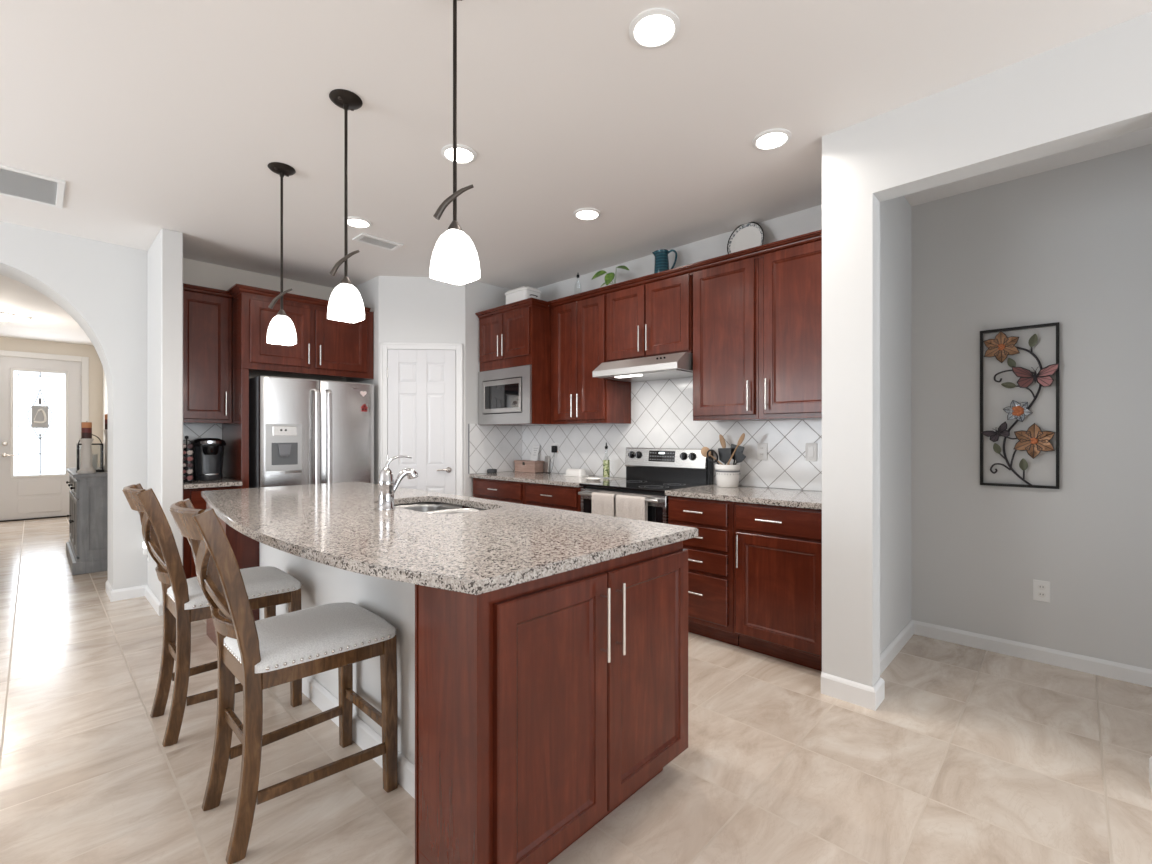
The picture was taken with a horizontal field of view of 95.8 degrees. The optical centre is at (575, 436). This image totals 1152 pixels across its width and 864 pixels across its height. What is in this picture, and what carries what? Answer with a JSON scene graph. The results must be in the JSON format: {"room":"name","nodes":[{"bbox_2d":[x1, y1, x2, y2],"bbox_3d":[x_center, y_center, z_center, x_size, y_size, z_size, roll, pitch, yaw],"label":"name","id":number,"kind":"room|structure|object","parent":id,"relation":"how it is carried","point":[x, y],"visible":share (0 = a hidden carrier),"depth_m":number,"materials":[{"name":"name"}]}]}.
{"room":"kitchen","nodes":[
{"label":"kitchen","id":0,"kind":"room"},
{"bbox_2d":[0,337,102,466],"bbox_3d":[-8.665,-0.112,7.665,0.120,2.743,2.490,0,0,44],"label":"wall","id":1,"kind":"structure","parent":0,"point":[10,344],"depth_m":8.42,"materials":[{"name":"beige paint"}]},
{"bbox_2d":[0,356,80,521],"bbox_3d":[-8.263,0.015,8.045,0.172,2.490,0.915,0,0,44],"label":"door","id":2,"kind":"structure","parent":1,"relation":"in","point":[24,497],"depth_m":7.97,"materials":[{"name":"white paint"}]},
{"bbox_2d":[32,398,47,427],"bbox_3d":[-8.248,-0.370,8.004,0.030,0.460,0.180,0,0,44],"label":"sign","id":3,"kind":"object","parent":2,"relation":"hanging from","point":[39,413],"visible":1,"depth_m":8.00,"materials":[{"name":"grey"}]},
{"bbox_2d":[0,350,88,448],"bbox_3d":[-8.232,-0.015,8.016,0.018,2.550,1.055,0,0,44],"label":"trim","id":4,"kind":"structure","parent":1,"relation":"attached to","point":[84,361],"depth_m":8.34,"materials":[{"name":"white paint"}]},
{"bbox_2d":[103,370,107,443],"bbox_3d":[-5.686,-0.112,6.620,5.869,2.743,0.120,0,0,44],"label":"wall","id":5,"kind":"structure","parent":0,"point":[105,397],"depth_m":8.29,"materials":[{"name":"beige paint"}]},
{"bbox_2d":[147,228,182,602],"bbox_3d":[-3.133,-0.112,3.958,0.659,2.743,0.125,0,0,44],"label":"wall","id":6,"kind":"structure","parent":0,"point":[165,254],"depth_m":3.74,"materials":[{"name":"white paint"}]},
{"bbox_2d":[106,580,162,615],"bbox_3d":[-3.357,1.218,3.992,1.130,0.085,0.212,0,0,27],"label":"baseboard","id":7,"kind":"structure","parent":6,"relation":"attached to","point":[143,590],"depth_m":4.02,"materials":[{"name":"white paint"}]},
{"bbox_2d":[0,221,334,589],"bbox_3d":[-4.486,-0.112,3.325,0.420,2.743,5.800,0,0,44],"label":"wall","id":8,"kind":"structure","parent":0,"point":[102,286],"depth_m":4.03,"materials":[{"name":"white paint"}]},
{"bbox_2d":[183,423,221,444],"bbox_3d":[-3.194,0.115,4.365,0.008,0.459,0.375,0,0,44],"label":"tiled wall","id":9,"kind":"structure","parent":8,"relation":"attached to","point":[194,431],"depth_m":4.39,"materials":[{"name":"white tile"}]},
{"bbox_2d":[183,283,231,423],"bbox_3d":[-3.056,-0.648,4.233,0.386,1.072,0.374,0,0,44],"label":"upper cabinet","id":10,"kind":"object","parent":8,"relation":"attached to","point":[207,312],"visible":0.8,"depth_m":4.15,"materials":[{"name":"brown wood"}]},
{"bbox_2d":[355,276,509,496],"bbox_3d":[-1.444,-0.112,5.397,1.350,2.743,1.400,0,0,44],"label":"wall","id":11,"kind":"structure","parent":0,"point":[405,309],"depth_m":4.83,"materials":[{"name":"white paint"}]},
{"bbox_2d":[387,349,455,494],"bbox_3d":[-1.425,0.224,4.784,0.622,2.057,0.070,0,0,-5],"label":"door","id":12,"kind":"structure","parent":11,"relation":"in","point":[421,383],"depth_m":4.80,"materials":[{"name":"white paint"}]},
{"bbox_2d":[380,342,462,495],"bbox_3d":[-1.424,0.196,4.806,0.743,2.129,0.021,0,0,-5],"label":"trim","id":13,"kind":"structure","parent":11,"relation":"attached to","point":[384,346],"depth_m":4.81,"materials":[{"name":"white paint"}]},
{"bbox_2d":[468,424,468,473],"bbox_3d":[-1.004,0.110,4.873,0.008,0.469,0.008,0,0,44],"label":"trim","id":14,"kind":"structure","parent":11,"relation":"attached to","point":[468,424],"depth_m":4.87,"materials":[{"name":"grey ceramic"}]},
{"bbox_2d":[469,424,521,473],"bbox_3d":[-0.780,0.110,5.108,0.008,0.469,0.642,0,0,44],"label":"tiled wall","id":15,"kind":"structure","parent":11,"relation":"attached to","point":[490,447],"depth_m":5.08,"materials":[{"name":"white tile"}]},
{"bbox_2d":[0,0,1151,345],"bbox_3d":[-2.770,-1.523,2.963,15.300,0.080,7.650,0,0,44],"label":"ceiling","id":16,"kind":"structure","parent":0,"point":[153,115],"depth_m":2.38,"materials":[{"name":"white paint"}]},
{"bbox_2d":[0,312,15,320],"bbox_3d":[-6.905,-1.438,6.236,0.260,0.089,0.260,0,0,44],"label":"flush light","id":17,"kind":"object","parent":16,"relation":"attached to","point":[4,316],"visible":1,"depth_m":6.22,"materials":[{"name":"white plastic"}]},
{"bbox_2d":[0,314,13,320],"bbox_3d":[-6.905,-1.427,6.236,0.226,0.068,0.226,0,0,44],"label":"diffuser","id":18,"kind":"object","parent":17,"relation":"attached to","point":[3,317],"depth_m":6.22,"materials":[{"name":"white"}]},
{"bbox_2d":[0,164,65,208],"bbox_3d":[-3.438,-1.477,2.863,0.497,0.012,0.882,0,0,44],"label":"ceiling vent","id":19,"kind":"object","parent":16,"relation":"in","point":[14,183],"visible":1,"depth_m":3.07,"materials":[{"name":"white plastic"}]},
{"bbox_2d":[267,162,296,345],"bbox_3d":[-1.624,-1.000,2.869,0.136,0.964,0.136,0,0,44],"label":"pendant light","id":20,"kind":"object","parent":16,"relation":"hanging from","point":[281,330],"visible":1,"depth_m":2.85,"materials":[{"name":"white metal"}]},
{"bbox_2d":[327,89,364,322],"bbox_3d":[-1.009,-1.000,2.281,0.136,0.964,0.136,0,0,44],"label":"pendant light","id":21,"kind":"object","parent":16,"relation":"hanging from","point":[345,304],"visible":1,"depth_m":2.26,"materials":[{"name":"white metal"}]},
{"bbox_2d":[343,217,371,227],"bbox_3d":[-1.506,-1.477,3.589,0.184,0.010,0.184,0,0,44],"label":"recessed light","id":22,"kind":"object","parent":16,"relation":"in","point":[357,222],"visible":0.87,"depth_m":3.58,"materials":[{"name":"white plastic"}]},
{"bbox_2d":[352,233,403,250],"bbox_3d":[-1.500,-1.477,3.946,0.175,0.012,0.323,0,0,44],"label":"ceiling vent","id":23,"kind":"object","parent":16,"relation":"in","point":[364,238],"visible":1,"depth_m":3.93,"materials":[{"name":"white plastic"}]},
{"bbox_2d":[430,0,479,284],"bbox_3d":[-0.394,-1.000,1.692,0.136,0.964,0.136,0,0,44],"label":"pendant light","id":24,"kind":"object","parent":16,"relation":"hanging from","point":[454,260],"visible":1,"depth_m":1.68,"materials":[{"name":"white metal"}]},
{"bbox_2d":[441,144,476,163],"bbox_3d":[-0.613,-1.477,2.722,0.184,0.010,0.184,0,0,44],"label":"recessed light","id":25,"kind":"object","parent":16,"relation":"in","point":[465,154],"visible":0.87,"depth_m":2.71,"materials":[{"name":"white plastic"}]},
{"bbox_2d":[573,208,600,219],"bbox_3d":[0.075,-1.477,3.455,0.184,0.010,0.184,0,0,44],"label":"recessed light","id":26,"kind":"object","parent":16,"relation":"in","point":[583,213],"visible":1,"depth_m":3.44,"materials":[{"name":"white plastic"}]},
{"bbox_2d":[629,8,679,48],"bbox_3d":[0.284,-1.477,1.888,0.184,0.010,0.184,0,0,44],"label":"recessed light","id":27,"kind":"object","parent":16,"relation":"in","point":[653,28],"visible":1,"depth_m":1.88,"materials":[{"name":"white plastic"}]},
{"bbox_2d":[752,128,791,149],"bbox_3d":[0.973,-1.477,2.589,0.184,0.010,0.184,0,0,44],"label":"recessed light","id":28,"kind":"object","parent":16,"relation":"in","point":[770,139],"visible":1,"depth_m":2.58,"materials":[{"name":"white plastic"}]},
{"bbox_2d":[0,517,1151,863],"bbox_3d":[-2.770,1.300,2.963,15.300,0.080,7.650,0,0,44],"label":"floor","id":29,"kind":"structure","parent":0,"point":[968,755],"depth_m":2.01,"materials":[{"name":"tile"}]},
{"bbox_2d":[66,467,107,574],"bbox_3d":[-4.899,0.800,5.392,1.405,0.920,0.527,0,0,44],"label":"sideboard","id":30,"kind":"object","parent":29,"relation":"on","point":[87,546],"visible":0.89,"depth_m":4.84,"materials":[{"name":"grey wood"}]},
{"bbox_2d":[77,439,95,473],"bbox_3d":[-4.598,0.177,4.886,0.128,0.324,0.128,0,0,44],"label":"candle holder","id":31,"kind":"object","parent":30,"relation":"on","point":[86,451],"visible":0.99,"depth_m":4.86,"materials":[{"name":"grey ceramic"}]},
{"bbox_2d":[81,422,91,438],"bbox_3d":[-4.598,-0.068,4.886,0.072,0.165,0.072,0,0,44],"label":"pillar candle","id":32,"kind":"object","parent":31,"relation":"on","point":[86,427],"visible":1,"depth_m":4.86,"materials":[{"name":"wax"}]},
{"bbox_2d":[76,434,104,472],"bbox_3d":[-4.718,0.155,5.050,0.194,0.369,0.194,0,0,44],"label":"lantern","id":33,"kind":"object","parent":30,"relation":"on","point":[94,456],"visible":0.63,"depth_m":5.05,"materials":[{"name":"black metal"}]},
{"bbox_2d":[92,454,97,469],"bbox_3d":[-4.719,0.242,5.078,0.070,0.150,0.070,0,0,44],"label":"candle","id":34,"kind":"object","parent":33,"relation":"on","point":[94,456],"depth_m":5.07,"materials":[{"name":"white wax"}]},
{"bbox_2d":[103,429,107,470],"bbox_3d":[-4.708,0.132,5.234,0.096,0.414,0.096,0,0,44],"label":"candle holder","id":35,"kind":"object","parent":30,"relation":"on","point":[104,430],"visible":0.38,"depth_m":5.21,"materials":[{"name":"grey"}]},
{"bbox_2d":[183,486,240,578],"bbox_3d":[-2.956,0.820,4.136,0.666,0.880,0.373,0,0,44],"label":"base cabinet","id":36,"kind":"object","parent":29,"relation":"on","point":[194,494],"visible":0.06,"depth_m":3.84,"materials":[{"name":"brown wood"}]},
{"bbox_2d":[183,478,241,488],"bbox_3d":[-2.955,0.362,4.133,0.655,0.032,0.368,0,0,44],"label":"countertop","id":37,"kind":"structure","parent":36,"relation":"on","point":[224,482],"depth_m":3.95,"materials":[{"name":"stone"}]},
{"bbox_2d":[183,436,192,482],"bbox_3d":[-2.956,0.168,3.948,0.084,0.356,0.084,0,0,44],"label":"pod carousel","id":38,"kind":"object","parent":37,"relation":"on","point":[186,437],"visible":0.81,"depth_m":3.94,"materials":[{"name":"black metal"}]},
{"bbox_2d":[183,438,225,480],"bbox_3d":[-2.988,0.176,4.169,0.292,0.338,0.295,0,0,44],"label":"coffee maker","id":39,"kind":"object","parent":37,"relation":"on","point":[208,453],"visible":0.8,"depth_m":4.10,"materials":[{"name":"black plastic"}]},
{"bbox_2d":[122,483,302,746],"bbox_3d":[-1.653,0.735,2.376,0.447,1.059,0.633,0,0,44],"label":"counter stool","id":40,"kind":"object","parent":29,"relation":"on","point":[185,602],"visible":0.81,"depth_m":2.20,"materials":[{"name":"brown wood"}]},
{"bbox_2d":[167,566,300,609],"bbox_3d":[-1.598,0.684,2.433,0.433,0.064,0.464,0,0,44],"label":"seat cushion","id":41,"kind":"object","parent":40,"relation":"on","point":[261,582],"depth_m":2.35,"materials":[{"name":"grey fabric"}]},
{"bbox_2d":[206,502,259,645],"bbox_3d":[-1.855,0.821,3.488,0.480,0.879,0.943,0,0,44],"label":"base cabinet","id":42,"kind":"object","parent":29,"relation":"on","point":[246,550],"visible":0.1,"depth_m":3.06,"materials":[{"name":"brown wood"}]},
{"bbox_2d":[169,499,397,863],"bbox_3d":[-1.003,0.735,1.794,0.447,1.059,0.633,0,0,44],"label":"counter stool","id":43,"kind":"object","parent":29,"relation":"on","point":[262,654],"visible":1,"depth_m":1.71,"materials":[{"name":"brown wood"}]},
{"bbox_2d":[224,602,394,672],"bbox_3d":[-0.947,0.684,1.852,0.433,0.064,0.464,0,0,44],"label":"seat cushion","id":44,"kind":"object","parent":43,"relation":"on","point":[291,640],"depth_m":1.75,"materials":[{"name":"grey fabric"}]},
{"bbox_2d":[222,284,373,488],"bbox_3d":[-2.472,0.038,4.637,0.672,2.444,1.113,0,0,44],"label":"tall cabinet","id":45,"kind":"object","parent":29,"relation":"on","point":[325,349],"visible":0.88,"depth_m":4.33,"materials":[{"name":"brown wood"}]},
{"bbox_2d":[249,376,373,487],"bbox_3d":[-2.374,0.388,4.620,0.781,1.745,0.920,0,0,44],"label":"refrigerator","id":46,"kind":"object","parent":29,"relation":"on","point":[302,431],"visible":0.6,"depth_m":4.30,"materials":[{"name":"grey metal"}]},
{"bbox_2d":[260,502,484,798],"bbox_3d":[-0.845,0.821,2.648,2.133,0.879,0.820,0,0,44],"label":"kitchen island","id":47,"kind":"object","parent":29,"relation":"on","point":[393,601],"visible":0.04,"depth_m":2.08,"materials":[{"name":"white paint"}]},
{"bbox_2d":[201,481,697,594],"bbox_3d":[-1.030,0.363,2.588,3.002,0.034,1.189,0,0,44],"label":"island countertop","id":48,"kind":"structure","parent":47,"relation":"on","point":[340,525],"depth_m":1.88,"materials":[{"name":"stone"}]},
{"bbox_2d":[377,456,417,509],"bbox_3d":[-0.871,0.218,2.542,0.082,0.255,0.198,0,0,44],"label":"faucet","id":49,"kind":"object","parent":48,"relation":"on","point":[387,487],"visible":1,"depth_m":2.48,"materials":[{"name":"silver metal"}]},
{"bbox_2d":[394,502,483,513],"bbox_3d":[-0.722,0.471,2.684,0.724,0.180,0.400,0,0,44],"label":"sink","id":50,"kind":"object","parent":48,"relation":"in","point":[426,507],"visible":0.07,"depth_m":2.96,"materials":[{"name":"silver metal"}]},
{"bbox_2d":[473,478,524,503],"bbox_3d":[-0.511,0.820,4.832,0.749,0.880,0.666,0,0,44],"label":"drawer","id":51,"kind":"object","parent":29,"relation":"on","point":[499,490],"visible":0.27,"depth_m":4.58,"materials":[{"name":"brown wood"}]},
{"bbox_2d":[469,471,625,486],"bbox_3d":[-0.271,0.362,4.619,1.401,0.032,0.642,0,0,44],"label":"countertop","id":52,"kind":"structure","parent":51,"relation":"on","point":[558,479],"depth_m":4.44,"materials":[{"name":"stone"}]},
{"bbox_2d":[514,460,543,472],"bbox_3d":[-0.467,0.289,5.145,0.310,0.112,0.132,0,0,44],"label":"box","id":53,"kind":"object","parent":52,"relation":"on","point":[529,466],"visible":1,"depth_m":5.07,"materials":[{"name":"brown wood"}]},
{"bbox_2d":[530,446,539,460],"bbox_3d":[-0.406,0.159,5.144,0.100,0.148,0.040,0,0,44],"label":"note card","id":54,"kind":"object","parent":53,"relation":"on","point":[535,450],"visible":1,"depth_m":5.14,"materials":[{"name":"white paper"}]},
{"bbox_2d":[543,456,549,472],"bbox_3d":[-0.285,0.266,5.050,0.065,0.160,0.032,0,0,44],"label":"cutting board","id":55,"kind":"object","parent":52,"relation":"on","point":[547,458],"visible":0.94,"depth_m":5.04,"materials":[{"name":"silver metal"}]},
{"bbox_2d":[547,446,556,472],"bbox_3d":[-0.280,0.215,4.971,0.203,0.261,0.055,0,0,3],"label":"power adapter","id":56,"kind":"object","parent":52,"relation":"on","point":[553,448],"visible":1,"depth_m":4.96,"materials":[{"name":"black plastic"}]},
{"bbox_2d":[563,468,588,476],"bbox_3d":[-0.002,0.314,4.625,0.230,0.064,0.110,0,0,44],"label":"butter dish","id":57,"kind":"object","parent":52,"relation":"on","point":[576,472],"visible":1,"depth_m":4.58,"materials":[{"name":"white ceramic"}]},
{"bbox_2d":[563,474,588,476],"bbox_3d":[-0.002,0.341,4.625,0.230,0.010,0.110,0,0,44],"label":"tray","id":58,"kind":"object","parent":52,"relation":"on","point":[577,475],"depth_m":4.56,"materials":[{"name":"white ceramic"}]},
{"bbox_2d":[603,442,609,476],"bbox_3d":[0.255,0.196,4.366,0.056,0.300,0.056,0,0,44],"label":"oil bottle","id":59,"kind":"object","parent":52,"relation":"on","point":[606,463],"visible":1,"depth_m":4.34,"materials":[{"name":"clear glass"}]},
{"bbox_2d":[415,541,687,863],"bbox_3d":[-0.006,0.821,1.719,0.358,0.879,0.952,0,0,44],"label":"base cabinet","id":60,"kind":"object","parent":29,"relation":"on","point":[543,705],"visible":0.93,"depth_m":1.47,"materials":[{"name":"brown wood"}]},
{"bbox_2d":[525,482,582,511],"bbox_3d":[-0.007,0.820,4.349,0.644,0.880,0.666,0,0,44],"label":"base cabinet","id":61,"kind":"object","parent":29,"relation":"on","point":[543,495],"visible":0.25,"depth_m":4.10,"materials":[{"name":"brown wood"}]},
{"bbox_2d":[578,448,712,523],"bbox_3d":[0.503,0.664,3.853,0.772,1.152,0.668,0,0,44],"label":"range","id":62,"kind":"object","parent":29,"relation":"on","point":[650,472],"visible":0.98,"depth_m":3.88,"materials":[{"name":"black metal"}]},
{"bbox_2d":[592,492,615,516],"bbox_3d":[0.197,0.559,3.697,0.205,0.318,0.040,0,0,44],"label":"dish towel","id":63,"kind":"object","parent":62,"relation":"hanging from","point":[602,503],"visible":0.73,"depth_m":3.67,"materials":[{"name":"beige fabric"}]},
{"bbox_2d":[616,495,647,520],"bbox_3d":[0.374,0.574,3.527,0.245,0.348,0.040,0,0,44],"label":"dish towel","id":64,"kind":"object","parent":62,"relation":"hanging from","point":[630,507],"visible":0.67,"depth_m":3.50,"materials":[{"name":"beige fabric"}]},
{"bbox_2d":[579,479,703,492],"bbox_3d":[0.495,0.357,3.844,0.772,0.018,0.562,0,0,44],"label":"cooktop","id":65,"kind":"object","parent":62,"relation":"in","point":[622,485],"depth_m":3.81,"materials":[{"name":"black glass"}]},
{"bbox_2d":[668,496,738,645],"bbox_3d":[0.954,0.820,3.429,0.454,0.880,0.666,0,0,44],"label":"base cabinet","id":66,"kind":"object","parent":29,"relation":"on","point":[710,553],"visible":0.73,"depth_m":3.17,"materials":[{"name":"brown wood"}]},
{"bbox_2d":[733,502,821,670],"bbox_3d":[1.319,0.820,3.080,0.551,0.880,0.666,0,0,44],"label":"base cabinet","id":67,"kind":"object","parent":29,"relation":"on","point":[777,550],"visible":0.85,"depth_m":2.88,"materials":[{"name":"brown wood"}]},
{"bbox_2d":[665,484,821,509],"bbox_3d":[1.162,0.362,3.247,1.009,0.032,0.642,0,0,44],"label":"countertop","id":68,"kind":"structure","parent":67,"relation":"on","point":[807,499],"depth_m":3.13,"materials":[{"name":"stone"}]},
{"bbox_2d":[715,464,740,487],"bbox_3d":[1.056,0.268,3.619,0.178,0.156,0.178,0,0,44],"label":"utensil crock","id":69,"kind":"object","parent":68,"relation":"on","point":[728,476],"visible":0.98,"depth_m":3.55,"materials":[{"name":"white ceramic"}]},
{"bbox_2d":[701,447,722,464],"bbox_3d":[0.991,0.155,3.692,0.226,0.170,0.018,0,0,38],"label":"wooden spoon","id":70,"kind":"object","parent":69,"relation":"in","point":[704,450],"visible":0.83,"depth_m":3.73,"materials":[{"name":"brown wood"}]},
{"bbox_2d":[707,449,719,464],"bbox_3d":[0.971,0.155,3.650,0.119,0.137,0.025,0,0,44],"label":"ladle","id":71,"kind":"object","parent":69,"relation":"in","point":[708,451],"visible":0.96,"depth_m":3.65,"materials":[{"name":"black plastic"}]},
{"bbox_2d":[719,434,729,464],"bbox_3d":[1.064,0.126,3.685,0.018,0.292,0.113,0,0,-37],"label":"wooden spoon","id":72,"kind":"object","parent":69,"relation":"in","point":[722,440],"visible":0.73,"depth_m":3.70,"materials":[{"name":"brown wood"}]},
{"bbox_2d":[718,448,731,464],"bbox_3d":[1.038,0.173,3.626,0.100,0.195,0.011,0,0,44],"label":"spatula","id":73,"kind":"object","parent":69,"relation":"in","point":[724,453],"visible":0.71,"depth_m":3.62,"materials":[{"name":"black plastic"}]},
{"bbox_2d":[727,433,744,464],"bbox_3d":[1.067,0.123,3.537,0.178,0.300,0.019,0,0,44],"label":"wooden spoon","id":74,"kind":"object","parent":69,"relation":"in","point":[742,436],"visible":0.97,"depth_m":3.50,"materials":[{"name":"brown wood"}]},
{"bbox_2d":[731,444,743,464],"bbox_3d":[1.115,0.159,3.603,0.107,0.225,0.012,0,0,44],"label":"spatula","id":75,"kind":"object","parent":69,"relation":"in","point":[733,446],"visible":0.58,"depth_m":3.61,"materials":[{"name":"black plastic"}]},
{"bbox_2d":[734,451,745,464],"bbox_3d":[1.096,0.178,3.545,0.011,0.162,0.134,0,0,-44],"label":"spatula","id":76,"kind":"object","parent":69,"relation":"in","point":[740,457],"visible":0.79,"depth_m":3.53,"materials":[{"name":"black plastic"}]},
{"bbox_2d":[822,118,910,686],"bbox_3d":[1.715,-0.112,2.930,0.224,2.743,1.215,0,0,44],"label":"wall pier","id":77,"kind":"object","parent":29,"relation":"on","point":[866,241],"visible":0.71,"depth_m":2.52,"materials":[{"name":"white paint"}]},
{"bbox_2d":[821,672,884,710],"bbox_3d":[1.346,1.210,2.532,0.240,0.100,0.162,0,0,44],"label":"baseboard","id":78,"kind":"object","parent":77,"relation":"attached to","point":[859,694],"visible":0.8,"depth_m":2.47,"materials":[{"name":"white paint"}]},
{"bbox_2d":[537,205,821,490],"bbox_3d":[0.642,-0.112,4.286,3.199,2.743,0.120,0,0,44],"label":"wall","id":79,"kind":"structure","parent":0,"point":[808,220],"depth_m":3.97,"materials":[{"name":"white paint"}]},
{"bbox_2d":[475,297,558,425],"bbox_3d":[-0.467,-0.642,4.847,0.801,1.060,0.583,0,0,44],"label":"upper cabinet","id":80,"kind":"object","parent":79,"relation":"attached to","point":[515,334],"visible":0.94,"depth_m":4.57,"materials":[{"name":"brown wood"}]},
{"bbox_2d":[478,365,531,424],"bbox_3d":[-0.518,-0.367,4.831,0.742,0.502,0.427,0,0,44],"label":"microwave","id":81,"kind":"object","parent":80,"relation":"in","point":[504,395],"visible":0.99,"depth_m":4.65,"materials":[{"name":"silver metal"}]},
{"bbox_2d":[505,286,540,303],"bbox_3d":[-0.495,-1.260,4.848,0.365,0.214,0.216,0,0,44],"label":"box","id":82,"kind":"object","parent":80,"relation":"on","point":[524,292],"visible":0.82,"depth_m":4.75,"materials":[{"name":"white"}]},
{"bbox_2d":[548,287,630,424],"bbox_3d":[0.100,-0.648,4.459,0.650,1.072,0.377,0,0,44],"label":"upper cabinet","id":83,"kind":"object","parent":79,"relation":"attached to","point":[578,321],"visible":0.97,"depth_m":4.31,"materials":[{"name":"brown wood"}]},
{"bbox_2d":[592,265,628,285],"bbox_3d":[0.285,-1.282,4.277,0.330,0.233,0.136,0,0,18],"label":"potted plant","id":84,"kind":"object","parent":83,"relation":"on","point":[609,277],"visible":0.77,"depth_m":4.24,"materials":[{"name":"green plant"}]},
{"bbox_2d":[603,265,692,361],"bbox_3d":[0.614,-0.884,3.967,0.768,0.599,0.377,0,0,44],"label":"upper cabinet","id":85,"kind":"object","parent":79,"relation":"attached to","point":[650,315],"visible":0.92,"depth_m":3.81,"materials":[{"name":"brown wood"}]},
{"bbox_2d":[593,352,692,381],"bbox_3d":[0.570,-0.515,3.922,0.762,0.135,0.485,0,0,44],"label":"range hood","id":86,"kind":"object","parent":85,"relation":"attached to","point":[676,365],"visible":0.92,"depth_m":3.76,"materials":[{"name":"silver metal"}]},
{"bbox_2d":[615,374,642,377],"bbox_3d":[0.390,-0.451,3.863,0.220,0.006,0.060,0,0,44],"label":"lamp","id":87,"kind":"object","parent":86,"relation":"on","point":[622,375],"depth_m":3.84,"materials":[{"name":"white"}]},
{"bbox_2d":[652,249,676,272],"bbox_3d":[0.665,-1.289,3.939,0.116,0.247,0.178,0,0,-34],"label":"pitcher","id":88,"kind":"object","parent":85,"relation":"on","point":[661,255],"visible":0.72,"depth_m":3.91,"materials":[{"name":"teal ceramic"}]},
{"bbox_2d":[522,377,821,490],"bbox_3d":[0.601,-0.058,4.237,3.191,0.804,0.008,0,0,44],"label":"wall tile","id":89,"kind":"structure","parent":79,"relation":"attached to","point":[661,410],"depth_m":4.06,"materials":[{"name":"white tile"}]},
{"bbox_2d":[757,443,766,459],"bbox_3d":[1.280,0.100,3.575,0.072,0.116,0.007,0,0,44],"label":"wall outlet","id":90,"kind":"object","parent":89,"relation":"attached to","point":[761,447],"visible":1,"depth_m":3.57,"materials":[{"name":"white plastic"}]},
{"bbox_2d":[805,443,816,460],"bbox_3d":[1.515,0.097,3.350,0.072,0.116,0.008,0,0,44],"label":"wall switch","id":91,"kind":"object","parent":89,"relation":"attached to","point":[810,448],"visible":1,"depth_m":3.35,"materials":[{"name":"white plastic"}]},
{"bbox_2d":[688,247,772,421],"bbox_3d":[1.066,-0.648,3.535,0.480,1.072,0.377,0,0,44],"label":"upper cabinet","id":92,"kind":"object","parent":79,"relation":"attached to","point":[725,287],"visible":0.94,"depth_m":3.41,"materials":[{"name":"brown wood"}]},
{"bbox_2d":[727,222,763,253],"bbox_3d":[1.158,-1.333,3.560,0.270,0.316,0.119,0,0,44],"label":"platter","id":93,"kind":"object","parent":92,"relation":"on","point":[751,234],"visible":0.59,"depth_m":3.59,"materials":[{"name":"white ceramic"}]},
{"bbox_2d":[755,229,821,419],"bbox_3d":[1.432,-0.648,3.185,0.532,1.072,0.377,0,0,44],"label":"upper cabinet","id":94,"kind":"object","parent":79,"relation":"attached to","point":[790,269],"visible":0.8,"depth_m":3.12,"materials":[{"name":"brown wood"}]},
{"bbox_2d":[872,11,1151,201],"bbox_3d":[1.742,-1.308,2.153,0.890,0.351,0.130,0,0,44],"label":"wall header","id":95,"kind":"structure","parent":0,"point":[1095,87],"depth_m":2.05,"materials":[{"name":"white paint"}]},
{"bbox_2d":[911,144,1151,669],"bbox_3d":[3.721,-0.112,1.934,4.499,2.743,0.120,0,0,44],"label":"wall","id":96,"kind":"structure","parent":0,"point":[1070,246],"depth_m":2.91,"materials":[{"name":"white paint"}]},
{"bbox_2d":[880,620,1151,791],"bbox_3d":[3.233,1.210,1.465,4.154,0.100,1.230,0,0,44],"label":"baseboard","id":97,"kind":"structure","parent":96,"relation":"attached to","point":[1105,668],"depth_m":2.92,"materials":[{"name":"white paint"}]},
{"bbox_2d":[980,322,1058,488],"bbox_3d":[2.517,-0.172,2.960,0.346,0.913,0.061,0,0,44],"label":"wall art","id":98,"kind":"object","parent":96,"relation":"attached to","point":[1040,439],"visible":1,"depth_m":2.94,"materials":[{"name":"black metal"}]},
{"bbox_2d":[985,332,1018,361],"bbox_3d":[2.459,-0.520,3.006,0.162,0.184,0.010,0,0,44],"label":"flower","id":99,"kind":"object","parent":98,"relation":"on","point":[1006,345],"depth_m":3.00,"materials":[{"name":"orange metal"}]},
{"bbox_2d":[1004,401,1031,420],"bbox_3d":[2.511,-0.148,2.957,0.129,0.125,0.010,0,0,44],"label":"flower","id":100,"kind":"object","parent":98,"relation":"on","point":[1016,410],"depth_m":2.95,"materials":[{"name":"grey metal"}]},
{"bbox_2d":[1012,406,1023,415],"bbox_3d":[2.507,-0.148,2.950,0.054,0.059,0.013,0,0,44],"label":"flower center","id":101,"kind":"object","parent":98,"relation":"on","point":[1016,410],"depth_m":2.95,"materials":[{"name":"orange metal"}]},
{"bbox_2d":[1014,425,1053,456],"bbox_3d":[2.561,0.022,2.908,0.174,0.198,0.010,0,0,44],"label":"flower","id":102,"kind":"object","parent":98,"relation":"on","point":[1040,439],"depth_m":2.91,"materials":[{"name":"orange metal"}]},
{"bbox_2d":[1033,579,1049,602],"bbox_3d":[2.607,0.862,2.911,0.072,0.116,0.007,0,0,44],"label":"wall outlet","id":103,"kind":"object","parent":96,"relation":"attached to","point":[1041,589],"visible":1,"depth_m":2.91,"materials":[{"name":"white plastic"}]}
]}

